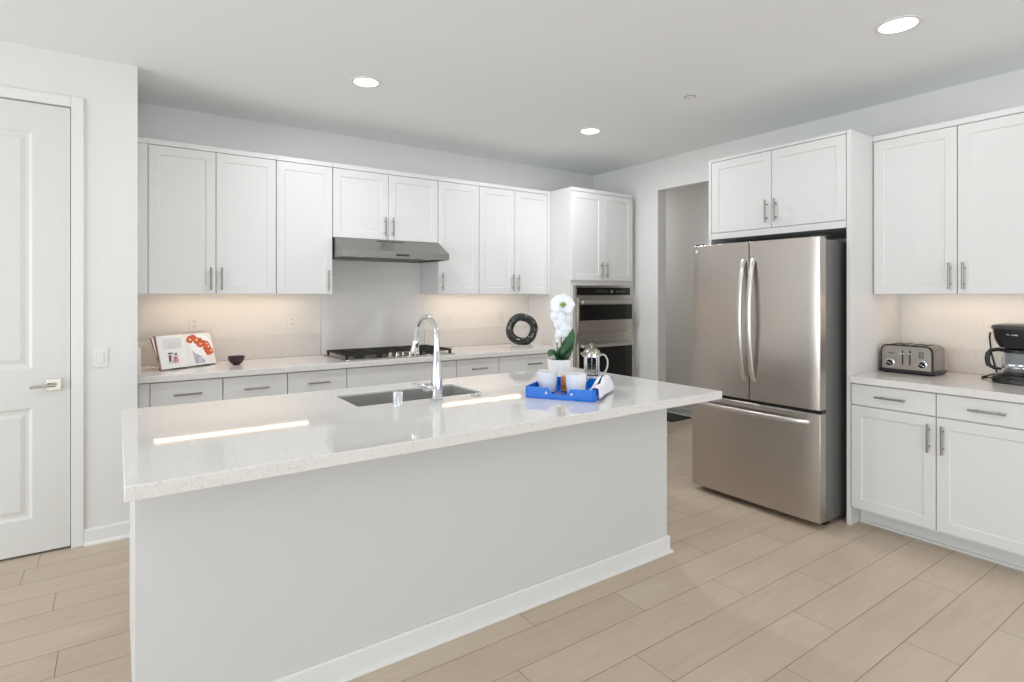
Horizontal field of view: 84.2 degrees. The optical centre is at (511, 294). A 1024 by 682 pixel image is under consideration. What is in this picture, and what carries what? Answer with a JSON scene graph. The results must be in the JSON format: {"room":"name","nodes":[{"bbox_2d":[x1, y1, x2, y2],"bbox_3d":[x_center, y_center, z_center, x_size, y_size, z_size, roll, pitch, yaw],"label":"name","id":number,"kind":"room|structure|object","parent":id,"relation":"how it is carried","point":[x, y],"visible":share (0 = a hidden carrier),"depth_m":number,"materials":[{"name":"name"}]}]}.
{"room":"kitchen","nodes":[
{"label":"kitchen","id":0,"kind":"room"},
{"bbox_2d":[0,41,137,528],"bbox_3d":[-4.496,0.038,2.166,5.100,2.743,0.725,0,0,-35],"label":"wall","id":1,"kind":"structure","parent":0,"point":[109,90],"depth_m":3.24,"materials":[{"name":"white paint"}]},
{"bbox_2d":[0,98,70,559],"bbox_3d":[-2.782,0.182,2.912,0.827,2.431,0.098,0,0,-35],"label":"door","id":2,"kind":"structure","parent":1,"relation":"in","point":[35,138],"depth_m":3.06,"materials":[{"name":"white paint"}]},
{"bbox_2d":[0,85,83,547],"bbox_3d":[-2.784,0.157,2.908,0.943,2.506,0.014,0,0,-35],"label":"trim","id":3,"kind":"structure","parent":1,"relation":"attached to","point":[76,104],"depth_m":3.15,"materials":[{"name":"white paint"}]},
{"bbox_2d":[92,347,107,367],"bbox_3d":[-2.339,0.358,3.221,0.072,0.116,0.009,0,0,-35],"label":"light switch","id":4,"kind":"object","parent":1,"relation":"attached to","point":[99,354],"visible":1,"depth_m":3.22,"materials":[{"name":"white plastic"}]},
{"bbox_2d":[84,521,129,546],"bbox_3d":[-2.292,1.365,3.244,0.250,0.090,0.026,0,0,-35],"label":"baseboard","id":5,"kind":"structure","parent":1,"relation":"attached to","point":[117,531],"depth_m":3.23,"materials":[{"name":"white paint"}]},
{"bbox_2d":[138,343,140,375],"bbox_3d":[-2.418,0.410,3.664,0.017,0.170,0.598,0,0,-35],"label":"backsplash","id":6,"kind":"structure","parent":1,"relation":"attached to","point":[139,347],"depth_m":3.42,"materials":[{"name":"white stone"}]},
{"bbox_2d":[138,102,592,340],"bbox_3d":[-0.874,0.038,5.205,4.520,2.743,0.120,0,0,-35],"label":"wall","id":7,"kind":"structure","parent":0,"point":[221,315],"depth_m":4.53,"materials":[{"name":"white paint"}]},
{"bbox_2d":[189,316,199,331],"bbox_3d":[-2.310,0.215,4.127,0.072,0.116,0.007,0,0,-35],"label":"wall outlet","id":8,"kind":"object","parent":7,"relation":"attached to","point":[194,321],"visible":1,"depth_m":4.12,"materials":[{"name":"white plastic"}]},
{"bbox_2d":[192,319,196,327],"bbox_3d":[-2.308,0.215,4.125,0.033,0.066,0.002,0,0,-35],"label":"receptacle","id":9,"kind":"object","parent":8,"relation":"attached to","point":[194,321],"depth_m":4.12,"materials":[{"name":"white plastic"}]},
{"bbox_2d":[138,137,275,293],"bbox_3d":[-2.146,-0.503,3.998,0.841,1.006,0.401,0,0,-35],"label":"upper cabinet","id":10,"kind":"object","parent":7,"relation":"attached to","point":[207,214],"visible":0.94,"depth_m":3.84,"materials":[{"name":"white paint"}]},
{"bbox_2d":[138,334,320,365],"bbox_3d":[-2.084,0.410,4.275,1.263,0.170,0.018,0,0,-35],"label":"backsplash","id":11,"kind":"structure","parent":7,"relation":"attached to","point":[256,347],"depth_m":4.36,"materials":[{"name":"white stone"}]},
{"bbox_2d":[288,314,296,328],"bbox_3d":[-1.750,0.215,4.518,0.072,0.116,0.007,0,0,-35],"label":"wall outlet","id":12,"kind":"object","parent":7,"relation":"attached to","point":[292,318],"visible":1,"depth_m":4.52,"materials":[{"name":"white plastic"}]},
{"bbox_2d":[290,317,294,324],"bbox_3d":[-1.748,0.215,4.516,0.033,0.066,0.002,0,0,-35],"label":"receptacle","id":13,"kind":"object","parent":12,"relation":"attached to","point":[292,319],"depth_m":4.52,"materials":[{"name":"white plastic"}]},
{"bbox_2d":[276,155,332,293],"bbox_3d":[-1.633,-0.503,4.356,0.406,1.006,0.401,0,0,-35],"label":"upper cabinet","id":14,"kind":"object","parent":7,"relation":"attached to","point":[303,186],"visible":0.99,"depth_m":4.21,"materials":[{"name":"white paint"}]},
{"bbox_2d":[320,260,423,354],"bbox_3d":[-1.185,0.030,4.904,0.928,0.930,0.014,0,0,-35],"label":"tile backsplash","id":15,"kind":"structure","parent":7,"relation":"attached to","point":[370,304],"depth_m":4.87,"materials":[{"name":"silver metal"}]},
{"bbox_2d":[332,163,437,242],"bbox_3d":[-1.096,-0.722,4.731,0.900,0.569,0.401,0,0,-35],"label":"upper cabinet","id":16,"kind":"object","parent":7,"relation":"attached to","point":[368,203],"visible":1,"depth_m":4.57,"materials":[{"name":"white paint"}]},
{"bbox_2d":[332,237,448,262],"bbox_3d":[-1.040,-0.357,4.657,0.894,0.155,0.553,0,0,-35],"label":"range hood","id":17,"kind":"object","parent":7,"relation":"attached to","point":[343,249],"visible":0.98,"depth_m":4.49,"materials":[{"name":"silver metal"}]},
{"bbox_2d":[420,177,478,293],"bbox_3d":[-0.557,-0.503,5.106,0.410,1.006,0.401,0,0,-35],"label":"upper cabinet","id":18,"kind":"object","parent":7,"relation":"attached to","point":[458,200],"visible":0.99,"depth_m":4.97,"materials":[{"name":"white paint"}]},
{"bbox_2d":[447,311,452,323],"bbox_3d":[-0.583,0.220,5.331,0.072,0.116,0.007,0,0,-35],"label":"wall outlet","id":19,"kind":"object","parent":7,"relation":"attached to","point":[449,313],"visible":1,"depth_m":5.33,"materials":[{"name":"white plastic"}]},
{"bbox_2d":[424,326,528,346],"bbox_3d":[-0.314,0.410,5.509,1.188,0.170,0.018,0,0,-35],"label":"backsplash","id":20,"kind":"structure","parent":7,"relation":"attached to","point":[457,337],"depth_m":5.45,"materials":[{"name":"white stone"}]},
{"bbox_2d":[499,310,504,321],"bbox_3d":[-0.099,0.220,5.668,0.072,0.116,0.007,0,0,-35],"label":"wall outlet","id":21,"kind":"object","parent":7,"relation":"attached to","point":[501,312],"visible":1,"depth_m":5.66,"materials":[{"name":"white plastic"}]},
{"bbox_2d":[479,182,549,293],"bbox_3d":[-0.052,-0.503,5.458,0.816,1.006,0.401,0,0,-35],"label":"upper cabinet","id":22,"kind":"object","parent":7,"relation":"attached to","point":[514,222],"visible":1,"depth_m":5.30,"materials":[{"name":"white paint"}]},
{"bbox_2d":[0,0,1023,175],"bbox_3d":[-0.179,-1.408,0.607,11.000,0.150,10.600,0,0,-35],"label":"ceiling","id":23,"kind":"structure","parent":0,"point":[514,81],"depth_m":3.23,"materials":[{"name":"white paint"}]},
{"bbox_2d":[350,76,380,87],"bbox_3d":[-0.917,-1.330,3.561,0.188,0.006,0.188,0,0,-35],"label":"recessed light","id":24,"kind":"object","parent":23,"relation":"in","point":[361,81],"visible":1,"depth_m":3.56,"materials":[{"name":"white paint"}]},
{"bbox_2d":[578,128,601,134],"bbox_3d":[0.637,-1.330,4.631,0.188,0.006,0.188,0,0,-35],"label":"recessed light","id":25,"kind":"object","parent":23,"relation":"in","point":[587,131],"visible":1,"depth_m":4.63,"materials":[{"name":"white paint"}]},
{"bbox_2d":[684,95,695,98],"bbox_3d":[1.204,-1.330,3.833,0.080,0.006,0.080,0,0,-35],"label":"sprinkler cover","id":26,"kind":"object","parent":23,"relation":"attached to","point":[687,96],"visible":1,"depth_m":3.83,"materials":[{"name":"white plastic"}]},
{"bbox_2d":[874,15,922,34],"bbox_3d":[1.911,-1.330,2.807,0.204,0.006,0.204,0,0,-35],"label":"recessed light","id":27,"kind":"object","parent":23,"relation":"in","point":[900,24],"visible":1,"depth_m":2.80,"materials":[{"name":"white paint"}]},
{"bbox_2d":[0,418,1023,681],"bbox_3d":[-0.201,1.470,0.639,10.800,0.120,10.478,0,0,-35],"label":"floor","id":28,"kind":"structure","parent":0,"point":[747,591],"depth_m":2.50,"materials":[{"name":"brown wood"}]},
{"bbox_2d":[138,377,221,407],"bbox_3d":[-2.228,0.974,3.780,0.458,0.872,0.662,0,0,-35],"label":"base cabinet","id":29,"kind":"object","parent":28,"relation":"on","point":[155,394],"visible":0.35,"depth_m":3.53,"materials":[{"name":"white paint"}]},
{"bbox_2d":[222,373,286,399],"bbox_3d":[-1.875,0.974,4.026,0.397,0.872,0.662,0,0,-35],"label":"base cabinet","id":30,"kind":"object","parent":28,"relation":"on","point":[236,387],"visible":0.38,"depth_m":3.77,"materials":[{"name":"white paint"}]},
{"bbox_2d":[287,368,346,393],"bbox_3d":[-1.542,0.974,4.258,0.412,0.872,0.662,0,0,-35],"label":"base cabinet","id":31,"kind":"object","parent":28,"relation":"on","point":[329,379],"visible":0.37,"depth_m":4.01,"materials":[{"name":"white paint"}]},
{"bbox_2d":[346,360,455,387],"bbox_3d":[-0.998,0.974,4.638,0.911,0.872,0.662,0,0,-35],"label":"base cabinet","id":32,"kind":"object","parent":28,"relation":"on","point":[422,371],"visible":0.05,"depth_m":4.35,"materials":[{"name":"white paint"}]},
{"bbox_2d":[138,343,559,383],"bbox_3d":[-1.035,0.516,4.623,3.383,0.040,0.648,0,0,-35],"label":"countertop","id":33,"kind":"structure","parent":32,"relation":"on","point":[149,373],"depth_m":4.08,"materials":[{"name":"white stone"}]},
{"bbox_2d":[170,365,207,369],"bbox_3d":[-2.219,0.413,3.855,0.135,0.165,0.270,0,0,23],"label":"book stand","id":34,"kind":"object","parent":33,"relation":"on","point":[199,365],"visible":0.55,"depth_m":3.81,"materials":[{"name":"white plastic"}]},
{"bbox_2d":[150,332,215,370],"bbox_3d":[-2.214,0.383,3.843,0.091,0.224,0.440,0,0,23],"label":"cookbook","id":35,"kind":"object","parent":34,"relation":"on","point":[193,349],"visible":1,"depth_m":3.82,"materials":[{"name":"white paper"}]},
{"bbox_2d":[167,352,178,363],"bbox_3d":[-2.230,0.420,3.735,0.024,0.073,0.070,0,0,23],"label":"photo","id":36,"kind":"object","parent":35,"relation":"attached to","point":[172,357],"depth_m":3.73,"materials":[{"name":"white paper"}]},
{"bbox_2d":[227,355,244,364],"bbox_3d":[-1.938,0.466,3.988,0.112,0.060,0.112,0,0,-35],"label":"bowl","id":37,"kind":"object","parent":33,"relation":"on","point":[236,359],"visible":1,"depth_m":3.96,"materials":[{"name":"ceramic"}]},
{"bbox_2d":[323,345,454,361],"bbox_3d":[-0.999,0.472,4.637,0.932,0.046,0.516,0,0,-35],"label":"gas cooktop","id":38,"kind":"object","parent":33,"relation":"in","point":[356,354],"visible":0.89,"depth_m":4.51,"materials":[{"name":"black metal"}]},
{"bbox_2d":[506,313,537,347],"bbox_3d":[0.091,0.336,5.262,0.301,0.319,0.088,0,0,-1],"label":"ring sculpture","id":39,"kind":"object","parent":33,"relation":"on","point":[519,342],"visible":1,"depth_m":5.23,"materials":[{"name":"black stone"}]},
{"bbox_2d":[130,409,673,681],"bbox_3d":[-0.394,0.974,2.787,2.451,0.872,0.950,0,0,-35],"label":"kitchen island","id":40,"kind":"object","parent":28,"relation":"on","point":[347,572],"visible":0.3,"depth_m":2.17,"materials":[{"name":"white speckled quartz"},{"name":"paint"}]},
{"bbox_2d":[121,367,721,502],"bbox_3d":[-0.300,0.516,2.667,2.528,0.041,1.190,0,0,-35],"label":"island countertop","id":41,"kind":"structure","parent":40,"relation":"on","point":[179,448],"depth_m":2.16,"materials":[{"name":"white stone"}]},
{"bbox_2d":[392,390,402,405],"bbox_3d":[-0.509,0.463,2.528,0.047,0.066,0.047,0,0,-35],"label":"air gap","id":42,"kind":"object","parent":41,"relation":"on","point":[397,394],"visible":1,"depth_m":2.51,"materials":[{"name":"silver metal"}]},
{"bbox_2d":[338,385,477,406],"bbox_3d":[-0.505,0.625,2.823,0.645,0.239,0.325,0,0,-35],"label":"sink","id":43,"kind":"object","parent":41,"relation":"in","point":[414,394],"visible":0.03,"depth_m":2.94,"materials":[{"name":"silver metal"}]},
{"bbox_2d":[410,314,442,401],"bbox_3d":[-0.455,0.296,2.703,0.158,0.400,0.294,0,0,-35],"label":"kitchen faucet","id":44,"kind":"object","parent":41,"relation":"on","point":[435,386],"visible":1,"depth_m":2.62,"materials":[{"name":"silver metal"}]},
{"bbox_2d":[547,293,575,376],"bbox_3d":[0.271,0.244,3.225,0.170,0.503,0.155,0,0,-16],"label":"potted orchid","id":45,"kind":"object","parent":41,"relation":"on","point":[562,306],"visible":0.98,"depth_m":3.19,"materials":[{"name":"white plant"}]},
{"bbox_2d":[526,377,598,401],"bbox_3d":[0.287,0.469,2.827,0.342,0.054,0.371,0,0,22],"label":"serving tray","id":46,"kind":"object","parent":41,"relation":"on","point":[532,390],"visible":0.56,"depth_m":2.68,"materials":[{"name":"blue paint"}]},
{"bbox_2d":[537,370,557,391],"bbox_3d":[0.172,0.439,2.868,0.104,0.099,0.124,0,0,-40],"label":"mug","id":47,"kind":"object","parent":46,"relation":"on","point":[546,378],"visible":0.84,"depth_m":2.82,"materials":[{"name":"white ceramic"}]},
{"bbox_2d":[565,372,585,392],"bbox_3d":[0.324,0.439,2.786,0.125,0.099,0.103,0,0,-21],"label":"mug","id":48,"kind":"object","parent":46,"relation":"on","point":[574,380],"visible":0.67,"depth_m":2.74,"materials":[{"name":"white ceramic"}]},
{"bbox_2d":[590,375,613,398],"bbox_3d":[0.419,0.446,2.786,0.106,0.083,0.319,0,0,22],"label":"cloth napkin","id":49,"kind":"object","parent":46,"relation":"on","point":[604,383],"visible":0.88,"depth_m":2.76,"materials":[{"name":"white fabric"}]},
{"bbox_2d":[581,343,607,379],"bbox_3d":[0.475,0.391,3.292,0.142,0.208,0.102,0,0,31],"label":"press","id":50,"kind":"object","parent":41,"relation":"on","point":[591,355],"visible":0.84,"depth_m":3.26,"materials":[{"name":"silver glass"}]},
{"bbox_2d":[456,357,498,377],"bbox_3d":[-0.452,0.974,5.018,0.415,0.872,0.662,0,0,-35],"label":"base cabinet","id":51,"kind":"object","parent":28,"relation":"on","point":[488,365],"visible":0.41,"depth_m":4.77,"materials":[{"name":"white paint"}]},
{"bbox_2d":[499,353,554,373],"bbox_3d":[0.039,0.974,5.360,0.778,0.872,0.662,0,0,-35],"label":"base cabinet","id":52,"kind":"object","parent":28,"relation":"on","point":[528,362],"visible":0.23,"depth_m":5.04,"materials":[{"name":"white paint"}]},
{"bbox_2d":[529,187,633,376],"bbox_3d":[0.748,0.202,5.823,0.911,2.416,0.711,0,0,-35],"label":"tall cabinet","id":53,"kind":"object","parent":28,"relation":"on","point":[592,231],"visible":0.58,"depth_m":5.52,"materials":[{"name":"white paint"}]},
{"bbox_2d":[573,285,634,376],"bbox_3d":[0.756,0.426,5.738,0.742,1.018,0.650,0,0,-35],"label":"double wall oven","id":54,"kind":"object","parent":53,"relation":"in","point":[602,315],"visible":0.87,"depth_m":5.51,"materials":[{"name":"silver metal"}]},
{"bbox_2d":[667,412,690,421],"bbox_3d":[1.722,1.403,6.606,0.340,0.011,0.630,0,0,-35],"label":"mat","id":55,"kind":"object","parent":28,"relation":"on","point":[671,417],"visible":0.49,"depth_m":6.43,"materials":[{"name":"fabric"}]},
{"bbox_2d":[709,161,738,244],"bbox_3d":[1.792,0.202,4.487,0.727,2.416,0.023,0,0,-35],"label":"panel","id":56,"kind":"object","parent":28,"relation":"on","point":[711,242],"visible":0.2,"depth_m":4.27,"materials":[{"name":"white paint"}]},
{"bbox_2d":[692,234,846,524],"bbox_3d":[1.891,0.523,3.973,0.934,1.766,0.916,0,0,-35],"label":"refrigerator","id":57,"kind":"object","parent":28,"relation":"on","point":[769,317],"visible":0.95,"depth_m":3.61,"materials":[{"name":"grey metal"}]},
{"bbox_2d":[847,129,900,524],"bbox_3d":[2.357,0.202,3.676,0.727,2.416,0.023,0,0,-35],"label":"panel","id":58,"kind":"object","parent":28,"relation":"on","point":[873,320],"visible":0.51,"depth_m":3.54,"materials":[{"name":"white paint"}]},
{"bbox_2d":[851,383,1023,571],"bbox_3d":[2.603,0.974,3.287,0.762,0.872,0.892,0,0,-35],"label":"base cabinet","id":59,"kind":"object","parent":28,"relation":"on","point":[944,470],"visible":1,"depth_m":3.09,"materials":[{"name":"white paint"}]},
{"bbox_2d":[849,371,1023,402],"bbox_3d":[2.612,0.516,3.290,0.748,0.040,0.900,0,0,-35],"label":"countertop","id":60,"kind":"structure","parent":59,"relation":"on","point":[952,383],"depth_m":3.19,"materials":[{"name":"white stone"}]},
{"bbox_2d":[879,343,947,375],"bbox_3d":[2.529,0.406,3.581,0.233,0.179,0.300,0,0,-35],"label":"toaster","id":61,"kind":"object","parent":60,"relation":"on","point":[923,359],"visible":1,"depth_m":3.50,"materials":[{"name":"silver metal"}]},
{"bbox_2d":[981,332,997,378],"bbox_3d":[2.852,0.363,3.381,0.233,0.262,0.060,0,0,-38],"label":"power cord","id":62,"kind":"object","parent":60,"relation":"on","point":[985,376],"visible":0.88,"depth_m":3.44,"materials":[{"name":"black plastic"}]},
{"bbox_2d":[985,324,1023,385],"bbox_3d":[2.841,0.333,3.181,0.273,0.326,0.260,0,0,-35],"label":"coffee maker","id":63,"kind":"object","parent":60,"relation":"on","point":[1010,337],"visible":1,"depth_m":3.13,"materials":[{"name":"black plastic"}]},
{"bbox_2d":[593,69,1023,408],"bbox_3d":[3.689,0.038,3.364,1.100,2.743,10.100,0,0,-35],"label":"wall","id":64,"kind":"structure","parent":0,"point":[944,320],"depth_m":5.40,"materials":[{"name":"white paint"}]},
{"bbox_2d":[667,407,691,417],"bbox_3d":[2.247,1.365,6.198,0.026,0.090,3.600,0,0,-35],"label":"baseboard","id":65,"kind":"structure","parent":64,"relation":"attached to","point":[676,410],"depth_m":6.59,"materials":[{"name":"white paint"}]},
{"bbox_2d":[711,130,846,241],"bbox_3d":[2.057,-0.708,4.069,0.756,0.596,0.961,0,0,-35],"label":"upper cabinet","id":66,"kind":"object","parent":64,"relation":"attached to","point":[797,189],"visible":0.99,"depth_m":3.82,"materials":[{"name":"white paint"}]},
{"bbox_2d":[873,105,1023,293],"bbox_3d":[2.722,-0.503,3.375,0.469,1.006,0.885,0,0,-35],"label":"upper cabinet","id":67,"kind":"object","parent":64,"relation":"attached to","point":[949,195],"visible":1,"depth_m":3.27,"materials":[{"name":"white paint"}]},
{"bbox_2d":[943,347,1003,374],"bbox_3d":[2.913,0.419,3.496,0.018,0.151,0.895,0,0,-35],"label":"backsplash","id":68,"kind":"structure","parent":64,"relation":"attached to","point":[962,360],"depth_m":3.55,"materials":[{"name":"white stone"}]},
{"bbox_2d":[984,320,997,338],"bbox_3d":[2.936,0.215,3.476,0.007,0.116,0.072,0,0,-35],"label":"wall outlet","id":69,"kind":"object","parent":64,"relation":"attached to","point":[987,323],"visible":0.7,"depth_m":3.48,"materials":[{"name":"white plastic"}]},
{"bbox_2d":[987,324,992,334],"bbox_3d":[2.934,0.215,3.475,0.002,0.066,0.033,0,0,-35],"label":"receptacle","id":70,"kind":"object","parent":69,"relation":"attached to","point":[989,329],"depth_m":3.48,"materials":[{"name":"white plastic"}]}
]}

